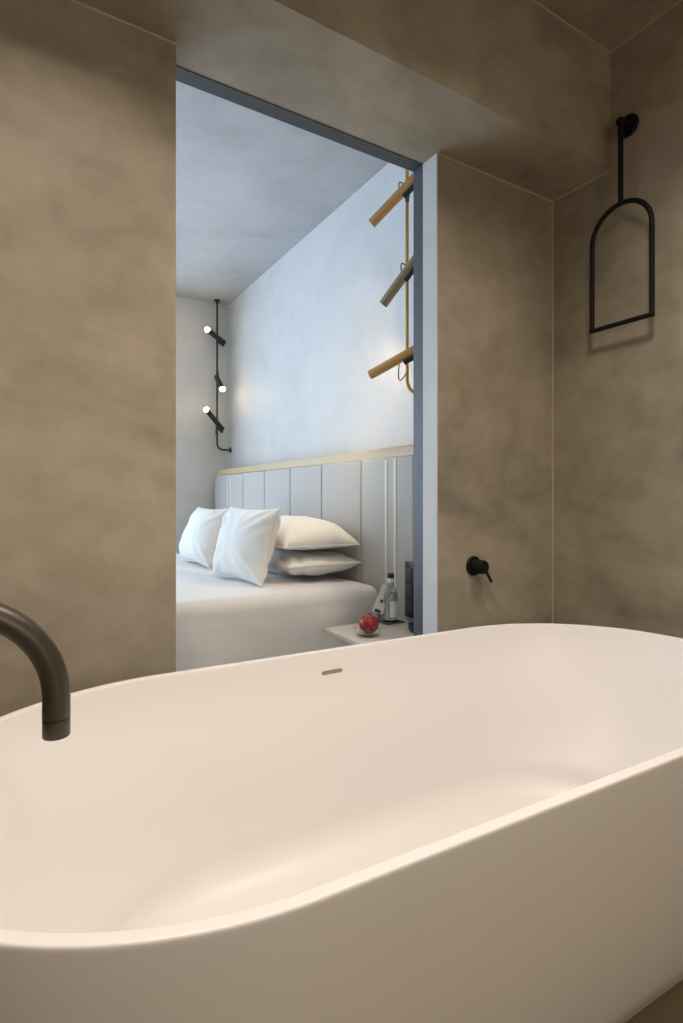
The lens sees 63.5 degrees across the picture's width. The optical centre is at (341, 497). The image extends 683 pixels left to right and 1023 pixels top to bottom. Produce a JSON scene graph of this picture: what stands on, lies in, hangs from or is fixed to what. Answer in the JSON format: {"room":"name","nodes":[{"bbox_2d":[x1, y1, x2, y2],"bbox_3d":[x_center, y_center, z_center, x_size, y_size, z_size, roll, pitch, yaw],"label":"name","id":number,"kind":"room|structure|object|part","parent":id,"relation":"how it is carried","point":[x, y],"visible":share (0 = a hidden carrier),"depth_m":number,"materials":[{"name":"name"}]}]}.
{"room":"bathroom","nodes":[
{"label":"bathroom","id":0,"kind":"room"},
{"bbox_2d":[176,296,226,553],"bbox_3d":[-3.086,-0.422,3.874,4.700,2.664,0.120,0,0,-31],"label":"wall","id":1,"kind":"structure","parent":0,"point":[199,459],"depth_m":4.90,"materials":[{"name":"paint"}]},
{"bbox_2d":[0,0,551,716],"bbox_3d":[-0.684,-0.115,1.292,3.658,2.049,0.120,0,0,-31],"label":"wall","id":2,"kind":"structure","parent":0,"point":[88,97],"depth_m":1.32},
{"bbox_2d":[69,0,175,44],"bbox_3d":[-1.318,-1.138,0.840,2.107,0.006,0.007,0,0,-31],"label":"trim","id":3,"kind":"structure","parent":2,"relation":"attached to","point":[73,1],"depth_m":1.32,"materials":[{"name":"paint"}]},
{"bbox_2d":[176,66,422,635],"bbox_3d":[-0.099,-0.214,1.685,0.872,1.869,0.051,0,0,-31],"label":"trim","id":4,"kind":"structure","parent":2,"relation":"attached to","point":[184,76],"depth_m":1.88,"materials":[{"name":"grey paint"}]},
{"bbox_2d":[76,0,609,200],"bbox_3d":[-0.675,-1.343,1.160,3.538,0.407,0.357,0,0,-31],"label":"beam","id":5,"kind":"structure","parent":2,"relation":"attached to","point":[507,90],"depth_m":1.58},
{"bbox_2d":[423,153,437,634],"bbox_3d":[0.293,-0.214,1.861,0.005,1.849,0.091,0,0,-31],"label":"trim","id":6,"kind":"structure","parent":2,"relation":"attached to","point":[430,167],"depth_m":1.84,"materials":[{"name":"paint"}]},
{"bbox_2d":[466,556,492,582],"bbox_3d":[0.472,0.244,1.885,0.074,0.088,0.055,0,0,-31],"label":"mixer","id":7,"kind":"object","parent":2,"relation":"attached to","point":[474,565],"visible":1,"depth_m":1.87,"materials":[{"name":"black metal"}]},
{"bbox_3d":[0.497,0.263,1.878,0.038,0.051,0.013,0,0,-9],"label":"lever","id":8,"kind":"part","parent":7,"relation":"part of","materials":[{"name":"black metal"}]},
{"bbox_2d":[437,153,552,201],"bbox_3d":[0.563,-1.138,1.971,0.578,0.006,0.007,0,0,-31],"label":"trim","id":9,"kind":"structure","parent":2,"relation":"attached to","point":[442,155],"depth_m":1.95,"materials":[{"name":"paint"}]},
{"bbox_2d":[176,81,388,304],"bbox_3d":[-2.198,-1.804,2.395,4.700,0.100,3.330,0,0,-31],"label":"ceiling","id":10,"kind":"structure","parent":0,"point":[251,185],"depth_m":3.11,"materials":[{"name":"paint"}]},
{"bbox_2d":[204,299,231,452],"bbox_3d":[-1.075,-1.079,4.822,0.181,1.350,0.315,0,0,2],"label":"reading lamp","id":11,"kind":"object","parent":10,"relation":"hanging from","point":[219,426],"visible":1,"depth_m":4.87,"materials":[{"name":"black metal"},{"name":"frosted glass"}]},
{"bbox_2d":[227,163,412,468],"bbox_3d":[-0.163,-0.422,3.688,0.120,2.664,3.450,0,0,-31],"label":"wall","id":12,"kind":"structure","parent":0,"point":[304,338],"depth_m":3.45,"materials":[{"name":"paint"}]},
{"bbox_2d":[215,445,412,621],"bbox_3d":[-0.325,0.195,3.678,0.160,0.870,2.820,0,0,-31],"label":"headboard","id":13,"kind":"object","parent":12,"relation":"attached to","point":[368,494],"visible":0.57,"depth_m":2.88,"materials":[{"name":"white wood"}]},
{"bbox_3d":[-0.921,0.218,4.548,0.031,0.824,0.666,0,0,-31],"label":"padded panel","id":14,"kind":"part","parent":13,"relation":"part of","materials":[{"name":"grey fabric"}]},
{"bbox_3d":[-0.640,0.218,4.082,0.031,0.824,0.411,0,0,-31],"label":"padded panel","id":15,"kind":"part","parent":13,"relation":"part of","materials":[{"name":"grey fabric"}]},
{"bbox_3d":[-0.426,0.218,3.725,0.031,0.824,0.410,0,0,-31],"label":"padded panel","id":16,"kind":"part","parent":13,"relation":"part of","materials":[{"name":"grey fabric"}]},
{"bbox_3d":[-0.212,0.218,3.368,0.031,0.824,0.410,0,0,-31],"label":"padded panel","id":17,"kind":"part","parent":13,"relation":"part of","materials":[{"name":"grey fabric"}]},
{"bbox_3d":[0.003,0.218,3.012,0.031,0.824,0.410,0,0,-31],"label":"padded panel","id":18,"kind":"part","parent":13,"relation":"part of","materials":[{"name":"grey fabric"}]},
{"bbox_3d":[0.221,0.218,2.648,0.031,0.824,0.426,0,0,-31],"label":"padded panel","id":19,"kind":"part","parent":13,"relation":"part of","materials":[{"name":"grey fabric"}]},
{"bbox_2d":[405,561,412,617],"bbox_3d":[0.304,0.407,2.453,0.020,0.245,0.060,0,0,-31],"label":"switch panel","id":20,"kind":"object","parent":13,"relation":"attached to","point":[408,565],"visible":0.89,"depth_m":2.45,"materials":[{"name":"black plastic"}]},
{"bbox_2d":[405,599,411,613],"bbox_3d":[0.297,0.480,2.449,0.004,0.060,0.046,0,0,-31],"label":"switch","id":21,"kind":"object","parent":20,"relation":"attached to","point":[408,602],"depth_m":2.45,"materials":[{"name":"grey plastic"}]},
{"bbox_2d":[405,583,411,597],"bbox_3d":[0.297,0.410,2.449,0.004,0.060,0.046,0,0,-31],"label":"switch","id":22,"kind":"object","parent":20,"relation":"attached to","point":[408,586],"depth_m":2.45,"materials":[{"name":"grey plastic"}]},
{"bbox_2d":[405,567,411,581],"bbox_3d":[0.297,0.340,2.449,0.004,0.060,0.046,0,0,-31],"label":"switch","id":23,"kind":"object","parent":20,"relation":"attached to","point":[408,570],"depth_m":2.45,"materials":[{"name":"grey plastic"}]},
{"bbox_2d":[368,169,412,392],"bbox_3d":[0.303,-1.117,2.526,0.279,1.275,0.282,0,0,-31],"label":"reading lamp","id":24,"kind":"object","parent":12,"relation":"attached to","point":[403,191],"visible":0.78,"depth_m":2.53,"materials":[{"name":"gold metal"}]},
{"bbox_2d":[536,0,678,51],"bbox_3d":[0.217,-1.596,-0.325,3.538,0.100,3.820,0,0,-31],"label":"ceiling","id":25,"kind":"structure","parent":0,"point":[609,23],"depth_m":1.77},
{"bbox_2d":[553,1,682,637],"bbox_3d":[1.811,-0.318,0.575,0.120,2.456,3.720,0,0,-31],"label":"wall","id":26,"kind":"structure","parent":0,"point":[618,391],"depth_m":1.88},
{"bbox_2d":[552,202,552,622],"bbox_3d":[0.811,-0.114,2.120,0.005,2.048,0.006,0,0,-31],"label":"trim","id":27,"kind":"structure","parent":26,"relation":"attached to","point":[552,202],"depth_m":2.12,"materials":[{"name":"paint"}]},
{"bbox_2d":[532,0,609,53],"bbox_3d":[-0.582,-1.545,1.006,3.538,0.005,0.006,0,0,-31],"label":"trim","id":28,"kind":"structure","parent":26,"relation":"attached to","point":[535,1],"depth_m":1.80,"materials":[{"name":"paint"}]},
{"bbox_2d":[553,170,609,201],"bbox_3d":[0.872,-1.138,2.019,0.008,0.007,0.237,0,0,-31],"label":"trim","id":29,"kind":"structure","parent":26,"relation":"attached to","point":[604,173],"depth_m":2.01,"materials":[{"name":"paint"}]},
{"bbox_2d":[589,113,654,333],"bbox_3d":[0.944,-0.931,1.846,0.056,0.714,0.225,0,0,-31],"label":"towel holder","id":30,"kind":"object","parent":26,"relation":"attached to","point":[627,125],"visible":1,"depth_m":1.83,"materials":[{"name":"black metal"}]},
{"bbox_3d":[0.929,-1.113,1.837,0.017,0.261,0.017,0,0,-31],"label":"hanger rod","id":31,"kind":"part","parent":30,"relation":"part of","materials":[{"name":"black metal"}]},
{"bbox_2d":[610,0,682,53],"bbox_3d":[1.825,-1.545,0.433,0.008,0.007,3.463,0,0,-31],"label":"trim","id":32,"kind":"structure","parent":26,"relation":"attached to","point":[679,1],"depth_m":1.80,"materials":[{"name":"paint"}]},
{"bbox_2d":[625,980,682,1022],"bbox_3d":[0.217,0.960,-0.325,3.538,0.100,3.820,0,0,-31],"label":"floor","id":33,"kind":"structure","parent":0,"point":[668,1008],"depth_m":0.98,"materials":[{"name":"brown concrete"}]},
{"bbox_2d":[0,603,70,740],"bbox_3d":[-0.609,0.507,0.486,0.667,0.806,0.090,0,0,-31],"label":"faucet","id":34,"kind":"object","parent":33,"relation":"on","point":[49,664],"visible":1,"depth_m":0.64,"materials":[{"name":"grey metal"}]},
{"bbox_2d":[0,623,682,1022],"bbox_3d":[0.175,0.642,1.058,1.695,0.535,0.755,0,0,-29],"label":"bathtub","id":35,"kind":"object","parent":33,"relation":"on","point":[480,824],"visible":1,"depth_m":1.00,"materials":[{"name":"white ceramic"}]},
{"bbox_3d":[-2.198,0.960,2.395,4.700,0.100,3.330,0,0,-31],"label":"floor","id":36,"kind":"structure","parent":0,"visible":0},
{"bbox_2d":[176,554,377,671],"bbox_3d":[-1.209,0.655,2.992,2.031,0.509,2.137,0,0,-31],"label":"double bed","id":37,"kind":"object","parent":36,"relation":"on","point":[221,619],"visible":0.3,"depth_m":2.37,"materials":[{"name":"fabric"}]},
{"bbox_2d":[179,507,228,567],"bbox_3d":[-0.858,0.232,3.428,0.207,0.344,0.521,0,0,-35],"label":"pillow","id":38,"kind":"object","parent":37,"relation":"on","point":[198,542],"visible":0.89,"depth_m":3.27,"materials":[{"name":"white fabric"}]},
{"bbox_2d":[212,507,280,586],"bbox_3d":[-0.483,0.225,2.743,0.198,0.358,0.537,0,0,-36],"label":"pillow","id":39,"kind":"object","parent":37,"relation":"on","point":[247,538],"visible":1,"depth_m":2.59,"materials":[{"name":"white fabric"}]},
{"bbox_2d":[268,548,361,575],"bbox_3d":[-0.263,0.338,2.991,0.415,0.134,0.724,0,0,-32],"label":"pillow","id":40,"kind":"object","parent":37,"relation":"on","point":[314,562],"visible":0.66,"depth_m":2.74,"materials":[{"name":"white fabric"}]},
{"bbox_2d":[274,515,359,549],"bbox_3d":[-0.263,0.181,2.991,0.415,0.171,0.724,0,0,-29],"label":"pillow","id":41,"kind":"object","parent":40,"relation":"on","point":[294,532],"visible":0.68,"depth_m":2.72,"materials":[{"name":"white fabric"}]},
{"bbox_2d":[323,618,412,644],"bbox_3d":[0.201,0.730,2.259,0.401,0.360,0.425,0,0,-31],"label":"nightstand","id":42,"kind":"object","parent":36,"relation":"on","point":[346,633],"visible":0.27,"depth_m":2.26,"materials":[{"name":"white wood"}]},
{"bbox_2d":[355,625,380,636],"bbox_3d":[0.105,0.533,2.204,0.105,0.034,0.105,0,0,-31],"label":"glass bowl","id":43,"kind":"object","parent":42,"relation":"on","point":[364,633],"visible":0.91,"depth_m":2.16,"materials":[{"name":"white"}]},
{"bbox_2d":[359,612,378,629],"bbox_3d":[0.110,0.500,2.209,0.081,0.084,0.081,0,0,-31],"label":"fruit","id":44,"kind":"object","parent":43,"relation":"in","point":[367,622],"visible":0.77,"depth_m":2.18,"materials":[{"name":"red food"}]},
{"bbox_2d":[378,619,404,624],"bbox_3d":[0.218,0.547,2.447,0.100,0.005,0.084,0,0,-31],"label":"coaster","id":45,"kind":"object","parent":42,"relation":"on","point":[380,621],"visible":0.55,"depth_m":2.42,"materials":[{"name":"grey stone"}]},
{"bbox_2d":[372,573,397,621],"bbox_3d":[0.197,0.440,2.435,0.110,0.211,0.065,0,0,-31],"label":"water bottle","id":46,"kind":"object","parent":45,"relation":"on","point":[386,601],"visible":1,"depth_m":2.43,"materials":[{"name":"clear glass"}]},
{"bbox_3d":[0.218,0.449,2.447,0.062,0.192,0.062,0,0,-31],"label":"glass","id":47,"kind":"part","parent":46,"relation":"part of","materials":[{"name":"white"}]},
{"bbox_2d":[408,622,412,632],"bbox_3d":[0.302,0.533,2.264,0.060,0.034,0.060,0,0,-31],"label":"cup","id":48,"kind":"object","parent":42,"relation":"on","point":[410,625],"visible":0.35,"depth_m":2.25,"materials":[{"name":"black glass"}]}
]}

